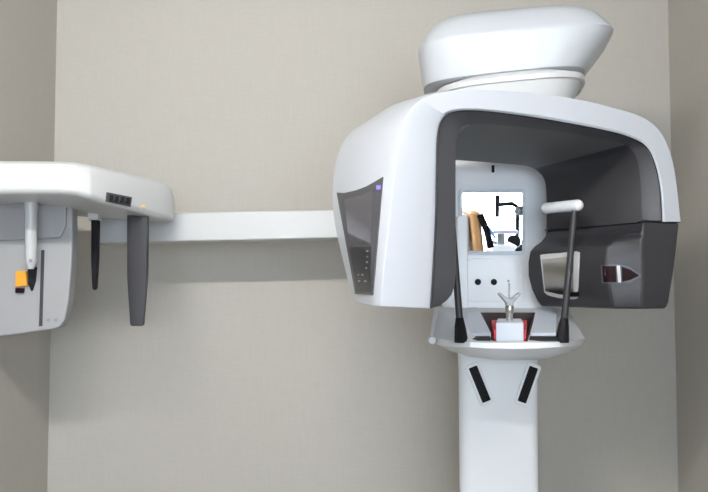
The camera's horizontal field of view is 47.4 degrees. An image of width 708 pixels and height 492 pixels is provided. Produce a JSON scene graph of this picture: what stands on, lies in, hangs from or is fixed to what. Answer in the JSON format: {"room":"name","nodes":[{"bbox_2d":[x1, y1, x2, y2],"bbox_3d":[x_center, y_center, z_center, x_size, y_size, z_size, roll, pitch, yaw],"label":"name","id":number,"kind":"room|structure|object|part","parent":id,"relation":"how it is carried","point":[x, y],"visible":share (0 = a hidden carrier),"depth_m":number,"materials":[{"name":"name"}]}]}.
{"room":"radiology room","nodes":[
{"label":"radiology room","id":0,"kind":"room"},
{"bbox_2d":[0,0,56,491],"bbox_3d":[-1.156,0.234,1.164,0.100,2.560,3.550,0,-3,0],"label":"wall","id":1,"kind":"structure","parent":0,"point":[28,28],"depth_m":2.71,"materials":[{"name":"paint"}]},
{"bbox_2d":[47,0,677,491],"bbox_3d":[0.032,0.333,2.986,2.476,2.560,0.100,0,-3,0],"label":"wall","id":2,"kind":"structure","parent":0,"point":[251,366],"depth_m":2.94,"materials":[{"name":"paint"}]},
{"bbox_2d":[668,0,707,491],"bbox_3d":[1.220,0.234,1.164,0.100,2.560,3.550,0,-3,0],"label":"wall","id":3,"kind":"structure","parent":0,"point":[687,19],"depth_m":2.79,"materials":[{"name":"paint"}]},
{"bbox_3d":[0.100,1.480,-0.406,5.600,0.100,6.750,0,-3,0],"label":"floor","id":4,"kind":"structure","parent":0,"visible":0},
{"bbox_2d":[333,6,679,491],"bbox_3d":[0.388,0.465,2.268,0.886,2.219,1.120,0,-3,0],"label":"machine","id":5,"kind":"object","parent":4,"relation":"on","point":[501,198],"visible":1,"depth_m":2.10,"materials":[{"name":"white plastic"}]},
{"bbox_2d":[0,161,337,335],"bbox_3d":[-0.426,0.030,2.427,1.407,0.483,0.650,0,-3,0],"label":"cephalometric arm","id":6,"kind":"object","parent":5,"relation":"attached to","point":[41,202],"visible":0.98,"depth_m":2.36,"materials":[{"name":"grey plastic"}]},
{"bbox_3d":[-0.978,0.067,2.385,0.303,0.403,0.050,0,-3,0],"label":"sensor panel","id":7,"kind":"part","parent":6,"relation":"part of","materials":[{"name":"grey plastic"}]},
{"bbox_2d":[88,213,101,220],"bbox_3d":[-0.792,-0.099,2.464,0.034,0.043,0.040,0,-3,0],"label":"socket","id":8,"kind":"object","parent":6,"relation":"attached to","point":[91,216],"depth_m":2.44,"materials":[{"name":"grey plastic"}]},
{"bbox_3d":[-0.790,0.009,2.458,0.023,0.250,0.030,0,-3,0],"label":"ear blade","id":9,"kind":"part","parent":6,"relation":"part of","materials":[{"name":"black plastic"}]},
{"bbox_3d":[-0.644,0.058,2.393,0.063,0.356,0.025,0,-3,0],"label":"ear blade","id":10,"kind":"part","parent":6,"relation":"part of","materials":[{"name":"grey plastic"}]},
{"bbox_3d":[-0.282,-0.063,2.692,1.120,0.116,0.130,0,-3,0],"label":"support arm","id":11,"kind":"part","parent":6,"relation":"part of","materials":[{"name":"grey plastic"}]},
{"bbox_3d":[0.019,0.052,1.873,0.022,0.110,0.202,1,-3,-12],"label":"key panel","id":12,"kind":"part","parent":5,"relation":"part of","materials":[{"name":"black plastic"}]},
{"bbox_3d":[0.226,0.262,2.244,0.043,0.024,0.034,0,-3,0],"label":"clamp knob","id":13,"kind":"part","parent":5,"relation":"part of","materials":[{"name":"grey plastic"}]},
{"bbox_3d":[0.269,0.069,2.119,0.042,0.346,0.019,0,-3,0],"label":"support post","id":14,"kind":"part","parent":5,"relation":"part of","materials":[{"name":"grey plastic"}]},
{"bbox_3d":[0.321,0.074,2.405,0.032,0.331,0.050,0,-3,0],"label":"rail","id":15,"kind":"part","parent":5,"relation":"part of","materials":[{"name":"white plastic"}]},
{"bbox_3d":[0.339,0.216,2.279,0.057,0.080,0.269,0,-3,1],"label":"plate","id":16,"kind":"part","parent":5,"relation":"part of","materials":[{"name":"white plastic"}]},
{"bbox_3d":[0.414,-0.072,2.422,0.198,0.199,0.033,0,-3,0],"label":"mirror frame","id":17,"kind":"part","parent":5,"relation":"part of","materials":[{"name":"white plastic"}]},
{"bbox_2d":[462,193,521,250],"bbox_3d":[0.414,-0.072,2.417,0.180,0.174,0.017,0,-3,0],"label":"mirror","id":18,"kind":"object","parent":5,"relation":"attached to","point":[494,219],"depth_m":2.42,"materials":[{"name":"white mirror"}]},
{"bbox_3d":[0.422,0.102,2.419,0.170,0.130,0.010,0,-3,0],"label":"plate","id":19,"kind":"part","parent":5,"relation":"part of","materials":[{"name":"white plastic"}]},
{"bbox_3d":[0.373,-0.120,2.067,0.846,0.545,0.371,1,-3,-22],"label":"scanner arm","id":20,"kind":"part","parent":5,"relation":"part of","materials":[{"name":"grey plastic"}]},
{"bbox_2d":[497,293,520,305],"bbox_3d":[0.421,0.145,2.188,0.060,0.037,0.030,0,-3,0],"label":"chin rest","id":21,"kind":"object","parent":5,"relation":"on","point":[508,301],"depth_m":2.17,"materials":[{"name":"grey plastic"}]},
{"bbox_3d":[0.421,0.123,2.187,0.004,0.045,0.004,0,-3,0],"label":"bite rod","id":22,"kind":"part","parent":5,"relation":"part of","materials":[{"name":"grey plastic"}]},
{"bbox_3d":[0.421,0.180,2.183,0.023,0.058,0.023,0,-3,0],"label":"chin post","id":23,"kind":"part","parent":5,"relation":"part of","materials":[{"name":"silver metal"}]},
{"bbox_3d":[0.531,0.213,2.247,0.067,0.079,0.252,-1,-3,15],"label":"plate","id":24,"kind":"part","parent":5,"relation":"part of","materials":[{"name":"white plastic"}]},
{"bbox_3d":[0.560,0.082,2.185,0.024,0.105,0.136,1,-3,-25],"label":"collimator plate","id":25,"kind":"part","parent":5,"relation":"part of","materials":[{"name":"silver metal"}]},
{"bbox_3d":[0.566,0.080,2.183,0.029,0.128,0.165,1,-3,-25],"label":"collimator frame","id":26,"kind":"part","parent":5,"relation":"part of","materials":[{"name":"grey plastic"}]},
{"bbox_3d":[0.564,0.069,2.119,0.055,0.346,0.019,0,-3,0],"label":"support post","id":27,"kind":"part","parent":5,"relation":"part of","materials":[{"name":"grey plastic"}]}
]}

